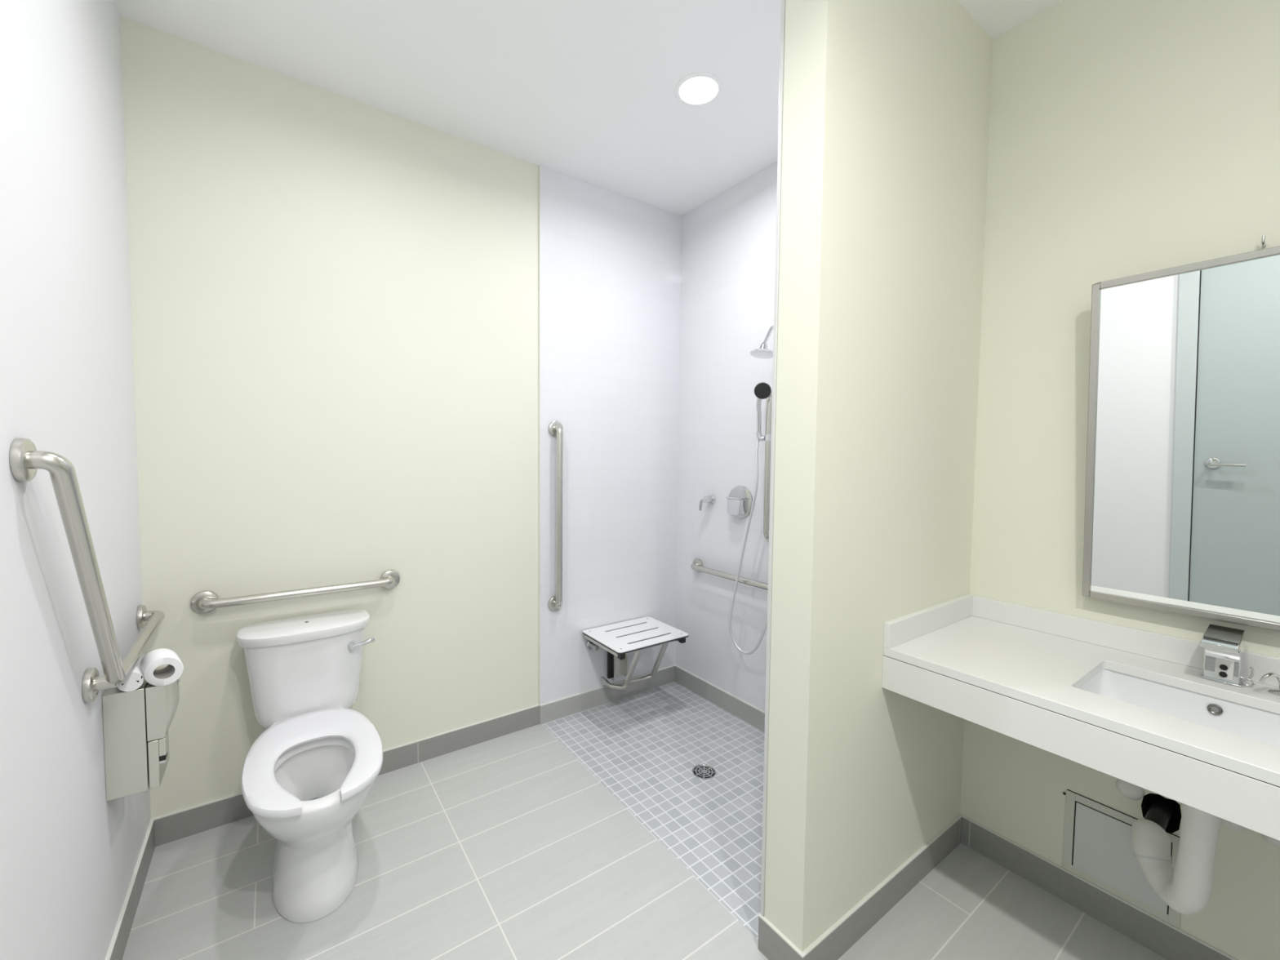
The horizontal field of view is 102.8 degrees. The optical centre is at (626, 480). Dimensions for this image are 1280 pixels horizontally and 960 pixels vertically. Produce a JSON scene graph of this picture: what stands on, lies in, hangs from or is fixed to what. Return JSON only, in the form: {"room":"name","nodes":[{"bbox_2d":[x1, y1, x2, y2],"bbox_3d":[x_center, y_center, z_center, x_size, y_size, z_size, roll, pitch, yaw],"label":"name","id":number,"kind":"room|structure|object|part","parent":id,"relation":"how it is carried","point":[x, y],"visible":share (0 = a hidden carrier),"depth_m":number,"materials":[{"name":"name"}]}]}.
{"room":"accessible bathroom","nodes":[
{"label":"accessible bathroom","id":0,"kind":"room"},
{"bbox_2d":[0,0,151,959],"bbox_3d":[-0.814,0.003,0.419,0.120,2.851,3.070,-1,3,-35],"label":"wall","id":1,"kind":"structure","parent":0,"point":[69,854],"depth_m":1.09,"materials":[{"name":"white paint"}]},
{"bbox_2d":[9,437,164,702],"bbox_3d":[-1.316,0.211,1.314,0.066,0.616,0.992,-1,3,-35],"label":"grab bar","id":2,"kind":"object","parent":1,"relation":"attached to","point":[25,460],"visible":1,"depth_m":1.06,"materials":[{"name":"metal"}]},
{"bbox_2d":[105,819,155,959],"bbox_3d":[-1.155,1.266,1.070,0.009,0.100,1.711,-1,3,-35],"label":"baseboard","id":3,"kind":"structure","parent":1,"relation":"attached to","point":[117,945],"depth_m":1.50,"materials":[{"name":"grey tile"}]},
{"bbox_2d":[102,666,180,800],"bbox_3d":[-1.329,0.687,1.417,0.143,0.278,0.155,-1,3,-35],"label":"dispenser","id":4,"kind":"object","parent":1,"relation":"attached to","point":[136,723],"visible":0.89,"depth_m":1.35,"materials":[{"name":"metal"}]},
{"bbox_2d":[116,663,143,691],"bbox_3d":[-1.332,0.524,1.365,0.118,0.052,0.051,3,4,42],"label":"toilet paper holder","id":5,"kind":"object","parent":4,"relation":"on","point":[135,680],"visible":0.53,"depth_m":1.33,"materials":[{"name":"metal"}]},
{"bbox_2d":[140,648,183,685],"bbox_3d":[-1.268,0.510,1.393,0.100,0.078,0.088,-1,3,-35],"label":"toilet paper","id":6,"kind":"object","parent":4,"relation":"on","point":[169,674],"visible":1,"depth_m":1.37,"materials":[{"name":"paper"}]},
{"bbox_2d":[120,16,681,818],"bbox_3d":[-0.697,-0.095,2.435,2.616,2.851,0.129,-1,3,-35],"label":"wall","id":7,"kind":"structure","parent":0,"point":[335,297],"depth_m":2.14,"materials":[{"name":"beige paint"}]},
{"bbox_2d":[190,569,399,613],"bbox_3d":[-1.241,0.431,1.975,0.689,0.079,0.070,-1,3,-35],"label":"grab bar","id":8,"kind":"object","parent":7,"relation":"attached to","point":[203,602],"visible":1,"depth_m":1.91,"materials":[{"name":"metal"}]},
{"bbox_2d":[151,664,675,846],"bbox_3d":[-0.675,1.202,2.444,2.367,0.100,0.018,-1,3,-35],"label":"baseboard","id":9,"kind":"structure","parent":7,"relation":"attached to","point":[171,827],"depth_m":2.35,"materials":[{"name":"grey tile"}]},
{"bbox_2d":[538,164,541,705],"bbox_3d":[-0.433,-0.188,2.540,0.007,2.671,0.011,-1,3,-35],"label":"trim","id":10,"kind":"structure","parent":7,"relation":"attached to","point":[540,166],"depth_m":2.52,"materials":[{"name":"silver metal"}]},
{"bbox_2d":[547,420,563,611],"bbox_3d":[-0.346,0.188,2.576,0.079,0.972,0.066,-1,3,-35],"label":"grab bar","id":11,"kind":"object","parent":7,"relation":"attached to","point":[555,428],"visible":1,"depth_m":2.55,"materials":[{"name":"metal"}]},
{"bbox_2d":[582,616,688,689],"bbox_3d":[0.042,0.957,2.704,0.450,0.308,0.370,-1,3,-35],"label":"shower seat","id":12,"kind":"object","parent":7,"relation":"attached to","point":[620,639],"visible":1,"depth_m":2.69,"materials":[{"name":"white plastic"}]},
{"bbox_3d":[-0.176,0.889,2.734,0.026,0.026,0.066,-1,3,-35],"label":"wall post","id":13,"kind":"part","parent":12,"relation":"part of","materials":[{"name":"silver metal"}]},
{"bbox_3d":[-0.123,0.833,2.590,0.025,0.026,0.315,-1,3,-35],"label":"rail","id":14,"kind":"part","parent":12,"relation":"part of","materials":[{"name":"metal"}]},
{"bbox_3d":[0.033,0.957,2.623,0.024,0.234,0.139,-1,3,-35],"label":"support arm","id":15,"kind":"part","parent":12,"relation":"part of","materials":[{"name":"metal"}]},
{"bbox_3d":[0.046,0.807,2.693,0.448,0.004,0.360,-1,3,-35],"label":"seat panel","id":16,"kind":"part","parent":12,"relation":"part of","materials":[{"name":"white plastic"}]},
{"bbox_3d":[0.118,0.833,2.580,0.359,0.022,0.023,-1,3,-35],"label":"rail","id":17,"kind":"part","parent":12,"relation":"part of","materials":[{"name":"metal"}]},
{"bbox_3d":[0.175,0.953,2.722,0.024,0.234,0.139,-1,3,-35],"label":"support arm","id":18,"kind":"part","parent":12,"relation":"part of","materials":[{"name":"metal"}]},
{"bbox_2d":[115,0,1062,216],"bbox_3d":[0.190,-1.499,1.108,2.616,0.100,3.190,-1,3,-35],"label":"ceiling","id":19,"kind":"structure","parent":0,"point":[582,90],"depth_m":1.83,"materials":[{"name":"paint"}]},
{"bbox_2d":[675,71,722,106],"bbox_3d":[0.274,-1.486,1.950,0.180,0.008,0.180,-1,3,-35],"label":"recessed light","id":20,"kind":"object","parent":19,"relation":"in","point":[701,88],"visible":1,"depth_m":1.94,"materials":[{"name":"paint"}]},
{"bbox_2d":[122,681,1167,959],"bbox_3d":[0.199,1.361,1.200,2.616,0.080,3.070,-1,3,-35],"label":"floor","id":21,"kind":"structure","parent":0,"point":[508,846],"depth_m":1.67,"materials":[{"name":"grey tile"}]},
{"bbox_2d":[236,609,382,923],"bbox_3d":[-1.035,0.914,1.694,0.422,0.742,0.770,-1,3,-35],"label":"toilet","id":22,"kind":"object","parent":21,"relation":"on","point":[317,759],"visible":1,"depth_m":1.70,"materials":[{"name":"white ceramic"}]},
{"bbox_3d":[-1.190,0.550,1.903,0.420,0.037,0.219,-1,3,-35],"label":"tank lid","id":23,"kind":"part","parent":22,"relation":"part of","materials":[{"name":"white ceramic"}]},
{"bbox_3d":[-1.194,0.729,1.915,0.382,0.320,0.190,-1,3,-35],"label":"tank","id":24,"kind":"part","parent":22,"relation":"part of","materials":[{"name":"white ceramic"}]},
{"bbox_3d":[-0.983,0.858,1.609,0.367,0.022,0.576,-1,3,-35],"label":"seat","id":25,"kind":"part","parent":22,"relation":"part of","materials":[{"name":"white plastic"}]},
{"bbox_3d":[-1.019,1.077,1.670,0.354,0.419,0.673,-1,3,-35],"label":"bowl","id":26,"kind":"part","parent":22,"relation":"part of","materials":[{"name":"white ceramic"}]},
{"bbox_3d":[-1.026,0.622,1.911,0.026,0.026,0.028,-1,3,-35],"label":"flush lever","id":27,"kind":"part","parent":22,"relation":"part of","materials":[{"name":"silver metal"}]},
{"bbox_3d":[-0.990,0.612,1.922,0.077,0.032,0.023,-1,3,-35],"label":"lever arm","id":28,"kind":"part","parent":22,"relation":"part of","materials":[{"name":"silver metal"}]},
{"bbox_2d":[692,764,715,779],"bbox_3d":[0.337,1.270,2.224,0.104,0.003,0.104,-1,3,-35],"label":"floor drain","id":29,"kind":"object","parent":21,"relation":"on","point":[704,771],"visible":1,"depth_m":2.22,"materials":[{"name":"silver metal"}]},
{"bbox_2d":[764,0,993,959],"bbox_3d":[0.805,-0.079,1.560,0.910,2.771,0.132,-1,3,-35],"label":"wall","id":30,"kind":"structure","parent":0,"point":[886,103],"depth_m":1.39,"materials":[{"name":"beige paint"}]},
{"bbox_2d":[758,913,804,959],"bbox_3d":[0.412,1.265,1.369,0.009,0.100,0.144,-1,3,-35],"label":"baseboard","id":31,"kind":"structure","parent":30,"relation":"attached to","point":[773,944],"depth_m":1.38,"materials":[{"name":"grey tile"}]},
{"bbox_2d":[675,0,1279,959],"bbox_3d":[1.185,-0.051,1.881,0.099,2.851,2.950,-1,3,-35],"label":"wall","id":32,"kind":"structure","parent":0,"point":[1127,138],"depth_m":1.60,"materials":[{"name":"beige paint"}]},
{"bbox_2d":[698,494,715,511],"bbox_3d":[0.442,0.125,2.819,0.060,0.091,0.072,-1,3,-35],"label":"valve","id":33,"kind":"object","parent":32,"relation":"attached to","point":[710,499],"visible":1,"depth_m":2.81,"materials":[{"name":"silver metal"}]},
{"bbox_3d":[0.417,0.134,2.821,0.042,0.072,0.017,3,4,41],"label":"lever","id":34,"kind":"part","parent":33,"relation":"part of","materials":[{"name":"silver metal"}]},
{"bbox_3d":[0.445,0.106,2.808,0.050,0.038,0.038,-1,3,-35],"label":"knob","id":35,"kind":"part","parent":33,"relation":"part of","materials":[{"name":"silver metal"}]},
{"bbox_2d":[675,665,764,732],"bbox_3d":[0.705,1.210,2.524,0.009,0.100,1.427,-1,3,-35],"label":"baseboard","id":36,"kind":"structure","parent":32,"relation":"attached to","point":[748,713],"depth_m":2.78,"materials":[{"name":"tile"}]},
{"bbox_2d":[690,558,768,590],"bbox_3d":[0.643,0.510,2.535,0.070,0.079,0.989,-1,3,-35],"label":"grab bar","id":37,"kind":"object","parent":32,"relation":"attached to","point":[697,564],"visible":0.46,"depth_m":2.67,"materials":[{"name":"metal"}]},
{"bbox_2d":[725,485,752,518],"bbox_3d":[0.567,0.116,2.637,0.062,0.170,0.170,-1,3,-35],"label":"shower valve","id":38,"kind":"object","parent":32,"relation":"attached to","point":[740,500],"visible":0.93,"depth_m":2.61,"materials":[{"name":"silver metal"}]},
{"bbox_3d":[0.562,0.094,2.632,0.050,0.008,0.092,-1,3,-35],"label":"handle","id":39,"kind":"part","parent":38,"relation":"part of","materials":[{"name":"silver metal"}]},
{"bbox_3d":[0.566,0.140,2.638,0.047,0.084,0.094,-1,3,-35],"label":"handle","id":40,"kind":"part","parent":38,"relation":"part of","materials":[{"name":"silver metal"}]},
{"bbox_2d":[750,324,773,359],"bbox_3d":[0.659,-0.657,2.363,0.194,0.186,0.112,-1,3,-35],"label":"shower","id":41,"kind":"object","parent":32,"relation":"attached to","point":[762,352],"visible":0.81,"depth_m":2.34,"materials":[{"name":"silver metal"}]},
{"bbox_3d":[0.681,-0.673,2.378,0.138,0.113,0.017,-1,3,-35],"label":"arm","id":42,"kind":"part","parent":41,"relation":"part of","materials":[{"name":"silver metal"}]},
{"bbox_2d":[755,391,772,542],"bbox_3d":[0.669,-0.061,2.443,0.108,0.754,0.095,-1,3,-35],"label":"slide bar","id":43,"kind":"object","parent":32,"relation":"attached to","point":[769,400],"depth_m":2.42,"materials":[{"name":"metal"}]},
{"bbox_2d":[728,439,767,654],"bbox_3d":[0.635,0.337,2.449,0.349,1.064,0.076,3,4,42],"label":"shower hose","id":44,"kind":"object","parent":43,"relation":"hanging from","point":[756,647],"visible":0.8,"depth_m":2.49,"materials":[{"name":"metal"}]},
{"bbox_2d":[753,382,771,431],"bbox_3d":[0.621,-0.331,2.389,0.072,0.243,0.112,0,3,-16],"label":"shower","id":45,"kind":"object","parent":43,"relation":"attached to","point":[762,390],"visible":1,"depth_m":2.36,"materials":[{"name":"silver metal"}]},
{"bbox_3d":[0.625,-0.306,2.415,0.027,0.190,0.076,1,3,12],"label":"handle","id":46,"kind":"part","parent":45,"relation":"part of","materials":[{"name":"silver metal"}]},
{"bbox_3d":[0.656,-0.209,2.433,0.078,0.047,0.038,1,3,12],"label":"shower bracket","id":47,"kind":"part","parent":43,"relation":"part of","materials":[{"name":"silver metal"}]},
{"bbox_2d":[881,594,1279,840],"bbox_3d":[1.366,0.532,1.078,0.565,0.192,1.373,-1,3,-35],"label":"countertop","id":48,"kind":"structure","parent":32,"relation":"attached to","point":[1015,671],"depth_m":1.26,"materials":[{"name":"white stone"}]},
{"bbox_2d":[1078,669,1279,747],"bbox_3d":[1.304,0.596,1.154,0.346,0.134,0.466,-1,3,-35],"label":"sink","id":49,"kind":"object","parent":48,"relation":"in","point":[1262,726],"visible":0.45,"depth_m":1.27,"materials":[{"name":"white ceramic"}]},
{"bbox_2d":[1200,623,1254,687],"bbox_3d":[1.467,0.436,1.248,0.140,0.129,0.085,-1,3,-35],"label":"faucet","id":50,"kind":"object","parent":48,"relation":"on","point":[1224,646],"visible":1,"depth_m":1.25,"materials":[{"name":"silver metal"}]},
{"bbox_3d":[1.473,0.379,1.260,0.091,0.017,0.057,-1,3,-35],"label":"plate","id":51,"kind":"part","parent":50,"relation":"part of","materials":[{"name":"silver metal"}]},
{"bbox_3d":[1.473,0.461,1.259,0.002,0.059,0.030,-1,3,-35],"label":"sensor panel","id":52,"kind":"part","parent":50,"relation":"part of","materials":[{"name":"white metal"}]},
{"bbox_3d":[1.511,0.470,1.243,0.008,0.036,0.021,0,3,-13],"label":"lever","id":53,"kind":"part","parent":50,"relation":"part of","materials":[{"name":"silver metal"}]},
{"bbox_2d":[1258,672,1279,695],"bbox_3d":[1.520,0.477,1.201,0.089,0.052,0.042,1,3,4],"label":"spout","id":54,"kind":"object","parent":48,"relation":"on","point":[1265,677],"visible":1,"depth_m":1.19,"materials":[{"name":"silver metal"}]},
{"bbox_3d":[1.543,0.498,1.201,0.042,0.010,0.042,-1,3,-35],"label":"spout","id":55,"kind":"part","parent":54,"relation":"part of","materials":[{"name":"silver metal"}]},
{"bbox_2d":[959,813,1239,959],"bbox_3d":[1.587,1.280,1.273,0.009,0.100,1.373,-1,3,-35],"label":"baseboard","id":56,"kind":"structure","parent":32,"relation":"attached to","point":[1162,938],"depth_m":1.54,"materials":[{"name":"grey tile"}]},
{"bbox_2d":[1062,789,1180,928],"bbox_3d":[1.434,1.091,1.492,0.003,0.253,0.260,-1,3,-35],"label":"access panel","id":57,"kind":"object","parent":32,"relation":"attached to","point":[1097,847],"visible":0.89,"depth_m":1.51,"materials":[{"name":"paint"}]},
{"bbox_3d":[1.436,1.094,1.489,0.002,0.203,0.202,-1,3,-35],"label":"panel door","id":58,"kind":"part","parent":57,"relation":"part of","materials":[{"name":"white metal"}]},
{"bbox_2d":[969,594,1279,687],"bbox_3d":[1.591,0.468,1.231,0.018,0.069,1.373,-1,3,-35],"label":"backsplash","id":59,"kind":"structure","parent":32,"relation":"attached to","point":[1180,651],"depth_m":1.48,"materials":[{"name":"white stone"}]},
{"bbox_2d":[1115,778,1144,799],"bbox_3d":[1.438,0.885,1.462,0.022,0.058,0.058,-1,3,-35],"label":"cap","id":60,"kind":"object","parent":32,"relation":"attached to","point":[1129,790],"visible":0.82,"depth_m":1.45,"materials":[{"name":"white plastic"}]},
{"bbox_2d":[1131,794,1221,915],"bbox_3d":[1.415,0.860,1.339,0.115,0.417,0.351,2,3,35],"label":"trap","id":61,"kind":"object","parent":32,"relation":"attached to","point":[1187,889],"visible":0.88,"depth_m":1.22,"materials":[{"name":"white plastic"}]},
{"bbox_2d":[1082,245,1279,631],"bbox_3d":[1.510,-0.090,1.230,0.085,0.900,0.610,-1,3,-35],"label":"mirror","id":62,"kind":"object","parent":32,"relation":"attached to","point":[1182,494],"visible":1,"depth_m":1.31,"materials":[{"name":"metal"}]},
{"bbox_2d":[1221,818,1246,831],"bbox_3d":[1.547,0.875,1.305,0.022,0.048,0.048,-1,3,-35],"label":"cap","id":63,"kind":"object","parent":32,"relation":"attached to","point":[1229,825],"visible":0.52,"depth_m":1.30,"materials":[{"name":"white plastic"}]},
{"bbox_2d":[1261,235,1266,246],"bbox_3d":[1.550,-0.579,1.242,0.030,0.022,0.006,-1,3,-35],"label":"hook","id":64,"kind":"object","parent":32,"relation":"attached to","point":[1263,239],"visible":1,"depth_m":1.24,"materials":[{"name":"silver metal"}]},
{"bbox_2d":[1260,833,1279,848],"bbox_3d":[1.588,0.872,1.246,0.022,0.056,0.056,-1,3,-35],"label":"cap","id":65,"kind":"object","parent":32,"relation":"attached to","point":[1273,842],"visible":0.41,"depth_m":1.25,"materials":[{"name":"white plastic"}]},
{"bbox_3d":[0.762,-0.082,1.616,0.899,2.771,0.009,-1,3,-35],"label":"wall","id":66,"kind":"structure","parent":0,"visible":0},
{"bbox_2d":[760,0,785,916],"bbox_3d":[0.391,-0.122,1.357,0.010,2.671,0.010,-1,3,-35],"label":"trim","id":67,"kind":"structure","parent":66,"relation":"attached to","point":[783,2],"depth_m":1.35,"materials":[{"name":"silver metal"}]}
]}

